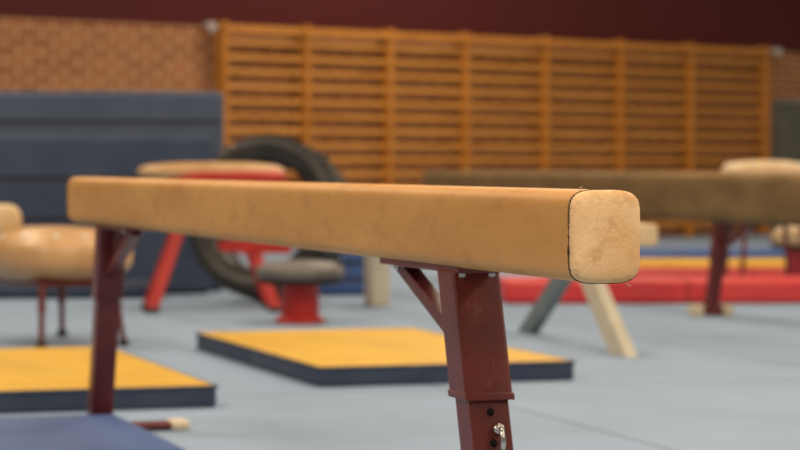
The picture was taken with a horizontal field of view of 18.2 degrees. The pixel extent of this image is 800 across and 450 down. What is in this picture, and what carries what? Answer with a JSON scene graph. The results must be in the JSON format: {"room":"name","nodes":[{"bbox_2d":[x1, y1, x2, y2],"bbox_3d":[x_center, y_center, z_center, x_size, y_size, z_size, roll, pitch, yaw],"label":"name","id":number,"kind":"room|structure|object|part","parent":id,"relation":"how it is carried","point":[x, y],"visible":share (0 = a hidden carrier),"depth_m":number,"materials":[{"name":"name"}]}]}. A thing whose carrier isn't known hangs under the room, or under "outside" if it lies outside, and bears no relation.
{"room":"sports hall","nodes":[
{"label":"sports hall","id":0,"kind":"room"},
{"bbox_2d":[203,22,216,31],"bbox_3d":[-2.130,-2.213,27.968,0.100,0.109,0.194,-1,2,-41],"label":"wall spotlight","id":1,"kind":"object","parent":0,"point":[211,26],"depth_m":27.92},
{"bbox_2d":[67,177,639,282],"bbox_3d":[-0.396,-0.037,6.761,0.132,0.164,5.012,0,1,-18],"label":"beam","id":2,"kind":"structure","parent":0,"point":[512,230],"depth_m":5.29,"materials":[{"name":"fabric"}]},
{"bbox_2d":[106,231,140,276],"bbox_3d":[-0.939,0.095,8.473,0.035,0.184,0.454,0,1,-18],"label":"brace","id":3,"kind":"object","parent":2,"relation":"attached to","point":[130,240],"visible":0.82,"depth_m":8.44,"materials":[{"name":"red paint"}]},
{"bbox_2d":[397,266,443,331],"bbox_3d":[0.078,0.172,5.276,0.035,0.184,0.454,0,1,-18],"label":"brace","id":4,"kind":"object","parent":2,"relation":"attached to","point":[416,280],"visible":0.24,"depth_m":5.33,"materials":[{"name":"red paint"}]},
{"bbox_2d":[380,258,499,273],"bbox_3d":[0.078,0.083,5.272,0.090,0.016,0.530,0,1,-18],"label":"mounting plate","id":5,"kind":"object","parent":2,"relation":"attached to","point":[428,266],"visible":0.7,"depth_m":5.19,"materials":[{"name":"red paint"}]},
{"bbox_2d":[568,189,635,283],"bbox_3d":[0.358,0.020,4.390,0.134,0.166,0.002,0,1,-18],"label":"end seam","id":6,"kind":"object","parent":2,"relation":"attached to","point":[590,189],"visible":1,"depth_m":4.37,"materials":[{"name":"brown leather"}]},
{"bbox_2d":[567,189,638,283],"bbox_3d":[0.358,0.020,4.391,0.135,0.167,0.010,0,1,-18],"label":"stitches","id":7,"kind":"object","parent":2,"relation":"attached to","point":[568,252],"visible":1,"depth_m":4.37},
{"bbox_2d":[0,234,799,449],"bbox_3d":[3.000,0.484,21.518,38.000,0.100,49.000,0,1,0],"label":"floor","id":8,"kind":"structure","parent":0,"point":[706,382],"depth_m":10.82,"materials":[{"name":"carpet"}]},
{"bbox_2d":[0,204,132,347],"bbox_3d":[-1.860,0.257,13.360,0.749,0.745,1.046,-1,2,-30],"label":"horse","id":9,"kind":"object","parent":8,"relation":"on","point":[42,257],"visible":0.82,"depth_m":12.95,"materials":[{"name":"beige leather"}]},
{"bbox_3d":[-1.850,0.537,12.905,0.032,0.174,0.065,0,1,-3],"label":"leg","id":10,"kind":"part","parent":9,"relation":"part of","materials":[{"name":"red paint"}]},
{"bbox_3d":[-1.852,0.368,12.934,0.042,0.176,0.074,0,1,-3],"label":"leg","id":11,"kind":"part","parent":9,"relation":"part of","materials":[{"name":"red paint"}]},
{"bbox_3d":[-1.860,0.294,13.361,0.440,0.040,0.780,-1,2,-30],"label":"under frame","id":12,"kind":"part","parent":9,"relation":"part of","materials":[{"name":"red paint"}]},
{"bbox_3d":[-1.868,0.348,13.791,0.042,0.176,0.074,0,1,-3],"label":"leg","id":13,"kind":"part","parent":9,"relation":"part of","materials":[{"name":"red paint"}]},
{"bbox_3d":[-1.870,0.515,13.828,0.032,0.174,0.065,0,1,-3],"label":"leg","id":14,"kind":"part","parent":9,"relation":"part of","materials":[{"name":"red paint"}]},
{"bbox_3d":[-1.465,0.531,13.127,0.065,0.174,0.032,1,2,33],"label":"leg","id":15,"kind":"part","parent":9,"relation":"part of","materials":[{"name":"red paint"}]},
{"bbox_2d":[0,278,151,298],"bbox_3d":[-3.050,0.456,17.866,2.700,0.130,0.400,0,1,-4],"label":"mat","id":16,"kind":"object","parent":8,"relation":"on","point":[133,287],"visible":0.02,"depth_m":17.72,"materials":[{"name":"blue plastic"}]},
{"bbox_2d":[0,414,184,449],"bbox_3d":[-1.537,0.720,8.081,1.490,0.072,1.145,0,1,-18],"label":"mat","id":17,"kind":"object","parent":8,"relation":"on","point":[96,431],"visible":1,"depth_m":8.15,"materials":[{"name":"plastic"}]},
{"bbox_2d":[0,135,209,293],"bbox_3d":[-3.202,-0.075,18.373,3.600,1.176,0.313,0,1,-4],"label":"mat","id":18,"kind":"object","parent":8,"relation":"on","point":[36,170],"visible":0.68,"depth_m":18.32,"materials":[{"name":"plastic"}]},
{"bbox_2d":[0,347,217,413],"bbox_3d":[-1.670,0.647,10.639,1.310,0.096,2.210,0,1,-18],"label":"mat","id":19,"kind":"object","parent":8,"relation":"on","point":[52,379],"visible":0.8,"depth_m":9.81,"materials":[{"name":"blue plastic"}]},
{"bbox_2d":[0,91,223,290],"bbox_3d":[-3.102,-0.250,18.772,3.550,1.505,0.342,0,1,-4],"label":"mat","id":20,"kind":"object","parent":8,"relation":"on","point":[21,112],"visible":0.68,"depth_m":18.69,"materials":[{"name":"plastic"}]},
{"bbox_2d":[130,420,171,428],"bbox_3d":[-1.070,0.718,8.899,0.570,0.022,0.090,0,1,-18],"label":"bar","id":21,"kind":"object","parent":8,"relation":"on","point":[164,424],"visible":0.34,"depth_m":8.92,"materials":[{"name":"red paint"}]},
{"bbox_2d":[87,299,119,414],"bbox_3d":[-1.045,0.456,8.815,0.079,0.505,0.247,0,1,-18],"label":"post","id":22,"kind":"object","parent":21,"relation":"on","point":[105,323],"visible":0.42,"depth_m":8.78,"materials":[{"name":"brown metal"}]},
{"bbox_2d":[92,226,126,294],"bbox_3d":[-1.012,0.129,8.703,0.095,0.254,0.180,0,1,-18],"label":"sleeve","id":23,"kind":"object","parent":22,"relation":"on","point":[102,284],"visible":0.59,"depth_m":8.66,"materials":[{"name":"red paint"}]},
{"bbox_2d":[90,294,123,298],"bbox_3d":[-1.024,0.250,8.744,0.099,0.014,0.108,0,1,-18],"label":"sleeve collar","id":24,"kind":"object","parent":23,"relation":"attached to","point":[92,295],"visible":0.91,"depth_m":8.70,"materials":[{"name":"red paint"}]},
{"bbox_2d":[111,230,116,255],"bbox_3d":[-0.989,0.056,8.627,0.012,0.102,0.072,0,1,-18],"label":"gusset","id":25,"kind":"object","parent":23,"relation":"attached to","point":[114,232],"visible":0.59,"depth_m":8.61,"materials":[{"name":"red paint"}]},
{"bbox_2d":[95,224,150,230],"bbox_3d":[-0.940,0.006,8.473,0.090,0.016,0.530,0,1,-18],"label":"mounting plate","id":26,"kind":"object","parent":23,"relation":"on","point":[98,225],"visible":0.51,"depth_m":8.33,"materials":[{"name":"red paint"}]},
{"bbox_2d":[167,418,189,430],"bbox_3d":[-0.798,0.717,8.985,0.070,0.036,0.100,0,1,-18],"label":"cap","id":27,"kind":"object","parent":8,"relation":"on","point":[178,424],"visible":0.94,"depth_m":8.94,"materials":[{"name":"beige plastic"}]},
{"bbox_2d":[137,162,290,313],"bbox_3d":[-1.218,0.074,16.296,0.980,0.970,0.625,0,1,-8],"label":"table","id":28,"kind":"object","parent":8,"relation":"on","point":[236,171],"visible":0.64,"depth_m":16.07,"materials":[{"name":"red metal"}]},
{"bbox_3d":[-1.512,0.145,16.450,0.398,0.809,0.075,1,1,22],"label":"leg","id":29,"kind":"part","parent":28,"relation":"part of","materials":[{"name":"red paint"}]},
{"bbox_3d":[-1.462,0.154,16.094,0.398,0.809,0.075,-1,2,-38],"label":"leg","id":30,"kind":"part","parent":28,"relation":"part of","materials":[{"name":"red paint"}]},
{"bbox_3d":[-0.998,0.144,16.523,0.398,0.809,0.075,-1,2,-38],"label":"leg","id":31,"kind":"part","parent":28,"relation":"part of","materials":[{"name":"red paint"}]},
{"bbox_3d":[-0.880,0.142,16.155,0.350,0.080,0.040,0,1,-8],"label":"arm","id":32,"kind":"part","parent":28,"relation":"part of","materials":[{"name":"red paint"}]},
{"bbox_3d":[-0.948,0.152,16.166,0.398,0.809,0.075,1,1,22],"label":"leg","id":33,"kind":"part","parent":28,"relation":"part of","materials":[{"name":"red paint"}]},
{"bbox_2d":[187,133,343,301],"bbox_3d":[-0.900,-0.044,17.254,1.136,1.177,0.551,1,2,24],"label":"tyre","id":34,"kind":"object","parent":8,"relation":"on","point":[226,269],"visible":0.49,"depth_m":17.15,"materials":[{"name":"rubber"}]},
{"bbox_2d":[255,260,344,324],"bbox_3d":[-0.600,0.400,15.014,0.544,0.380,0.544,0,1,0],"label":"trainer","id":35,"kind":"object","parent":8,"relation":"on","point":[299,280],"visible":1,"depth_m":14.89,"materials":[{"name":"grey plastic"}]},
{"bbox_3d":[-0.600,0.452,15.015,0.280,0.215,0.280,0,1,0],"label":"stem","id":36,"kind":"part","parent":35,"relation":"part of","materials":[{"name":"red paint"}]},
{"bbox_2d":[319,254,363,294],"bbox_3d":[-0.399,0.328,18.407,0.460,0.360,0.412,0,1,-10],"label":"mat","id":37,"kind":"object","parent":8,"relation":"on","point":[353,265],"visible":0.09,"depth_m":18.22,"materials":[{"name":"blue plastic"}]},
{"bbox_2d":[364,256,389,306],"bbox_3d":[-0.156,0.271,16.863,0.130,0.548,0.180,0,1,-18],"label":"pedestal","id":38,"kind":"object","parent":8,"relation":"on","point":[376,275],"visible":0.58,"depth_m":16.79,"materials":[{"name":"beige paint"}]},
{"bbox_2d":[195,328,575,386],"bbox_3d":[-0.140,0.616,11.948,1.180,0.096,2.330,0,1,-18],"label":"mat","id":39,"kind":"object","parent":8,"relation":"on","point":[378,356],"visible":0.81,"depth_m":11.31,"materials":[{"name":"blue plastic"}]},
{"bbox_2d":[518,224,657,357],"bbox_3d":[0.463,0.269,14.751,0.228,0.655,5.051,0,1,-18],"label":"beam","id":40,"kind":"structure","parent":8,"relation":"on","point":[608,319],"depth_m":12.76,"materials":[{"name":"wood"}]},
{"bbox_3d":[0.855,0.347,13.717,0.066,0.548,1.144,0,1,-16],"label":"trestle leg","id":41,"kind":"part","parent":40,"relation":"part of","materials":[{"name":"grey paint"}]},
{"bbox_3d":[1.024,0.367,12.874,0.083,0.548,1.130,0,1,-11],"label":"trestle leg","id":42,"kind":"part","parent":40,"relation":"part of","materials":[{"name":"beige paint"}]},
{"bbox_2d":[500,276,799,303],"bbox_3d":[3.850,0.449,17.516,6.300,0.162,0.706,0,1,-2],"label":"mat","id":43,"kind":"object","parent":8,"relation":"on","point":[514,289],"visible":0.83,"depth_m":17.10,"materials":[{"name":"red plastic"}]},
{"bbox_2d":[688,305,703,316],"bbox_3d":[1.859,0.538,15.695,0.070,0.071,0.100,0,1,-18],"label":"cap","id":44,"kind":"object","parent":8,"relation":"on","point":[693,310],"visible":1,"depth_m":15.65,"materials":[{"name":"beige plastic"}]},
{"bbox_2d":[637,267,784,275],"bbox_3d":[4.900,0.407,20.316,7.000,0.112,0.806,0,1,-2],"label":"mat","id":45,"kind":"object","parent":8,"relation":"on","point":[643,271],"visible":0.26,"depth_m":19.85,"materials":[{"name":"red plastic"}]},
{"bbox_2d":[639,258,784,266],"bbox_3d":[5.100,0.366,21.815,7.400,0.122,1.006,0,1,-2],"label":"mat","id":46,"kind":"object","parent":8,"relation":"on","point":[697,262],"visible":0.1,"depth_m":21.29,"materials":[{"name":"yellow plastic"}]},
{"bbox_2d":[640,248,784,258],"bbox_3d":[5.400,0.307,23.414,9.500,0.162,1.006,0,1,-2],"label":"mat","id":47,"kind":"object","parent":8,"relation":"on","point":[645,253],"visible":0.3,"depth_m":22.84,"materials":[{"name":"blue plastic"}]},
{"bbox_2d":[704,305,723,314],"bbox_3d":[1.954,0.536,15.726,0.200,0.057,0.090,0,1,-18],"label":"bar","id":48,"kind":"object","parent":8,"relation":"on","point":[707,311],"visible":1,"depth_m":15.68,"materials":[{"name":"red paint"}]},
{"bbox_2d":[704,260,725,307],"bbox_3d":[1.973,0.354,15.663,0.074,0.380,0.201,0,1,-18],"label":"post","id":49,"kind":"object","parent":48,"relation":"on","point":[716,267],"visible":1,"depth_m":15.64,"materials":[{"name":"red metal"}]},
{"bbox_2d":[709,224,732,257],"bbox_3d":[1.998,0.101,15.577,0.090,0.230,0.167,0,1,-18],"label":"sleeve middle","id":50,"kind":"object","parent":49,"relation":"on","point":[721,233],"visible":0.77,"depth_m":15.53,"materials":[{"name":"red paint"}]},
{"bbox_2d":[708,257,727,259],"bbox_3d":[1.987,0.210,15.614,0.094,0.014,0.102,0,1,-18],"label":"middle sleeve collar","id":51,"kind":"object","parent":50,"relation":"attached to","point":[709,258],"visible":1,"depth_m":15.57,"materials":[{"name":"red paint"}]},
{"bbox_2d":[712,222,761,225],"bbox_3d":[2.069,-0.010,15.351,0.090,0.016,0.530,0,1,-18],"label":"plate","id":52,"kind":"object","parent":50,"relation":"on","point":[712,222],"visible":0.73,"depth_m":15.25,"materials":[{"name":"red paint"}]},
{"bbox_2d":[720,226,755,250],"bbox_3d":[2.070,0.079,15.351,0.035,0.184,0.454,0,1,-18],"label":"brace","id":53,"kind":"object","parent":50,"relation":"attached to","point":[747,229],"visible":0.9,"depth_m":15.33,"materials":[{"name":"red paint"}]},
{"bbox_2d":[719,304,732,315],"bbox_3d":[2.050,0.537,15.756,0.070,0.071,0.100,0,1,-18],"label":"cap","id":54,"kind":"object","parent":8,"relation":"on","point":[728,309],"visible":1,"depth_m":15.71,"materials":[{"name":"beige plastic"}]},
{"bbox_2d":[721,160,799,275],"bbox_3d":[2.720,0.011,18.606,0.683,0.985,0.445,-1,1,-20],"label":"vaulting buck","id":55,"kind":"object","parent":8,"relation":"on","point":[754,166],"visible":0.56,"depth_m":18.42,"materials":[{"name":"leather"}]},
{"bbox_3d":[2.431,0.286,18.654,0.060,0.395,0.032,0,1,7],"label":"leg","id":56,"kind":"part","parent":55,"relation":"part of","materials":[{"name":"red paint"}]},
{"bbox_3d":[2.526,0.292,18.394,0.032,0.395,0.060,1,2,43],"label":"leg","id":57,"kind":"part","parent":55,"relation":"part of","materials":[{"name":"red paint"}]},
{"bbox_3d":[2.895,-0.110,18.801,0.042,0.396,0.070,1,2,43],"label":"leg","id":58,"kind":"part","parent":55,"relation":"part of","materials":[{"name":"beige paint"}]},
{"bbox_3d":[2.914,0.282,18.831,0.032,0.395,0.060,1,2,43],"label":"leg","id":59,"kind":"part","parent":55,"relation":"part of","materials":[{"name":"red paint"}]},
{"bbox_2d":[771,99,799,247],"bbox_3d":[4.251,-0.474,25.590,0.850,1.620,0.362,0,1,-10],"label":"mat","id":60,"kind":"object","parent":8,"relation":"on","point":[785,113],"visible":0.44,"depth_m":25.36,"materials":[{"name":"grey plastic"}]},
{"bbox_2d":[771,226,799,275],"bbox_3d":[3.080,0.245,19.261,0.435,0.486,0.435,0,1,0],"label":"trainer","id":61,"kind":"object","parent":8,"relation":"on","point":[777,237],"visible":0.56,"depth_m":19.17,"materials":[{"name":"leather"}]},
{"bbox_3d":[3.080,0.316,19.263,0.224,0.284,0.224,0,1,0],"label":"stem","id":62,"kind":"part","parent":61,"relation":"part of","materials":[{"name":"red plastic"}]},
{"bbox_3d":[0.208,0.797,4.881,0.760,0.057,0.090,0,1,-18],"label":"bar","id":63,"kind":"object","parent":8,"relation":"on","visible":0},
{"bbox_2d":[455,398,512,449],"bbox_3d":[0.183,0.549,4.953,0.084,0.505,0.252,0,1,-18],"label":"post","id":64,"kind":"object","parent":63,"relation":"on","point":[475,428],"depth_m":4.96,"materials":[{"name":"red metal"}]},
{"bbox_2d":[437,269,511,393],"bbox_3d":[0.150,0.217,5.048,0.100,0.254,0.186,0,1,-18],"label":"sleeve","id":65,"kind":"object","parent":64,"relation":"on","point":[477,359],"visible":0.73,"depth_m":5.01,"materials":[{"name":"red paint"}]},
{"bbox_2d":[448,389,514,400],"bbox_3d":[0.163,0.340,5.013,0.104,0.014,0.113,0,1,-18],"label":"sleeve collar","id":66,"kind":"object","parent":65,"relation":"attached to","point":[480,396],"visible":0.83,"depth_m":4.96,"materials":[{"name":"red paint"}]},
{"bbox_2d":[486,408,493,415],"bbox_3d":[0.179,0.372,4.963,0.017,0.018,0.010,0,1,-18],"label":"pin hole","id":67,"kind":"object","parent":64,"relation":"attached to","point":[490,412],"visible":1,"depth_m":4.96,"materials":[{"name":"black"}]},
{"bbox_3d":[0.179,0.372,4.961,0.022,0.021,0.008,0,1,-18],"label":"hole rim","id":68,"kind":"part","parent":64,"relation":"part of","materials":[{"name":"red metal"}]},
{"bbox_3d":[0.185,0.432,4.944,0.022,0.021,0.008,0,1,-18],"label":"hole rim","id":69,"kind":"part","parent":64,"relation":"part of","materials":[{"name":"red metal"}]},
{"bbox_2d":[490,439,497,447],"bbox_3d":[0.185,0.433,4.946,0.017,0.018,0.010,0,1,-18],"label":"pin hole","id":70,"kind":"object","parent":64,"relation":"attached to","point":[493,443],"visible":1,"depth_m":4.94,"materials":[{"name":"black"}]},
{"bbox_2d":[492,423,504,435],"bbox_3d":[0.196,0.405,4.950,0.024,0.026,0.020,0,1,-18],"label":"boss","id":71,"kind":"object","parent":64,"relation":"attached to","point":[495,427],"visible":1,"depth_m":4.95,"materials":[{"name":"silver metal"}]},
{"bbox_2d":[498,427,505,449],"bbox_3d":[0.200,0.424,4.938,0.011,0.056,0.036,0,1,-18],"label":"ring","id":72,"kind":"object","parent":71,"relation":"attached to","point":[500,429],"visible":1,"depth_m":4.93,"materials":[{"name":"silver metal"}]},
{"bbox_2d":[0,0,799,240],"bbox_3d":[0.939,-3.292,30.897,36.000,7.000,0.303,-1,2,-41],"label":"wall","id":73,"kind":"structure","parent":0,"point":[46,45],"depth_m":30.27,"materials":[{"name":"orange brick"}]},
{"bbox_2d":[770,48,781,55],"bbox_3d":[5.136,-2.363,34.195,0.100,0.109,0.194,-1,2,-41],"label":"wall spotlight","id":74,"kind":"object","parent":73,"relation":"attached to","point":[777,51],"visible":0.9,"depth_m":34.15,"materials":[{"name":"white plastic"}]},
{"bbox_2d":[215,21,769,236],"bbox_3d":[1.473,-1.074,30.989,9.200,2.560,0.200,-1,2,-41],"label":"wall bars","id":75,"kind":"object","parent":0,"point":[304,45],"depth_m":30.61,"materials":[{"name":"brown wood"}]},
{"bbox_3d":[1.525,-2.257,30.900,9.130,0.070,0.040,-1,2,-41],"label":"rail","id":76,"kind":"part","parent":75,"relation":"part of","materials":[{"name":"brown wood"}]},
{"bbox_2d":[422,170,799,225],"bbox_3d":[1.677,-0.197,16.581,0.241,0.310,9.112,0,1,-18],"label":"beam","id":77,"kind":"structure","parent":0,"point":[725,197],"depth_m":15.80,"materials":[{"name":"brown leather"}]}
]}

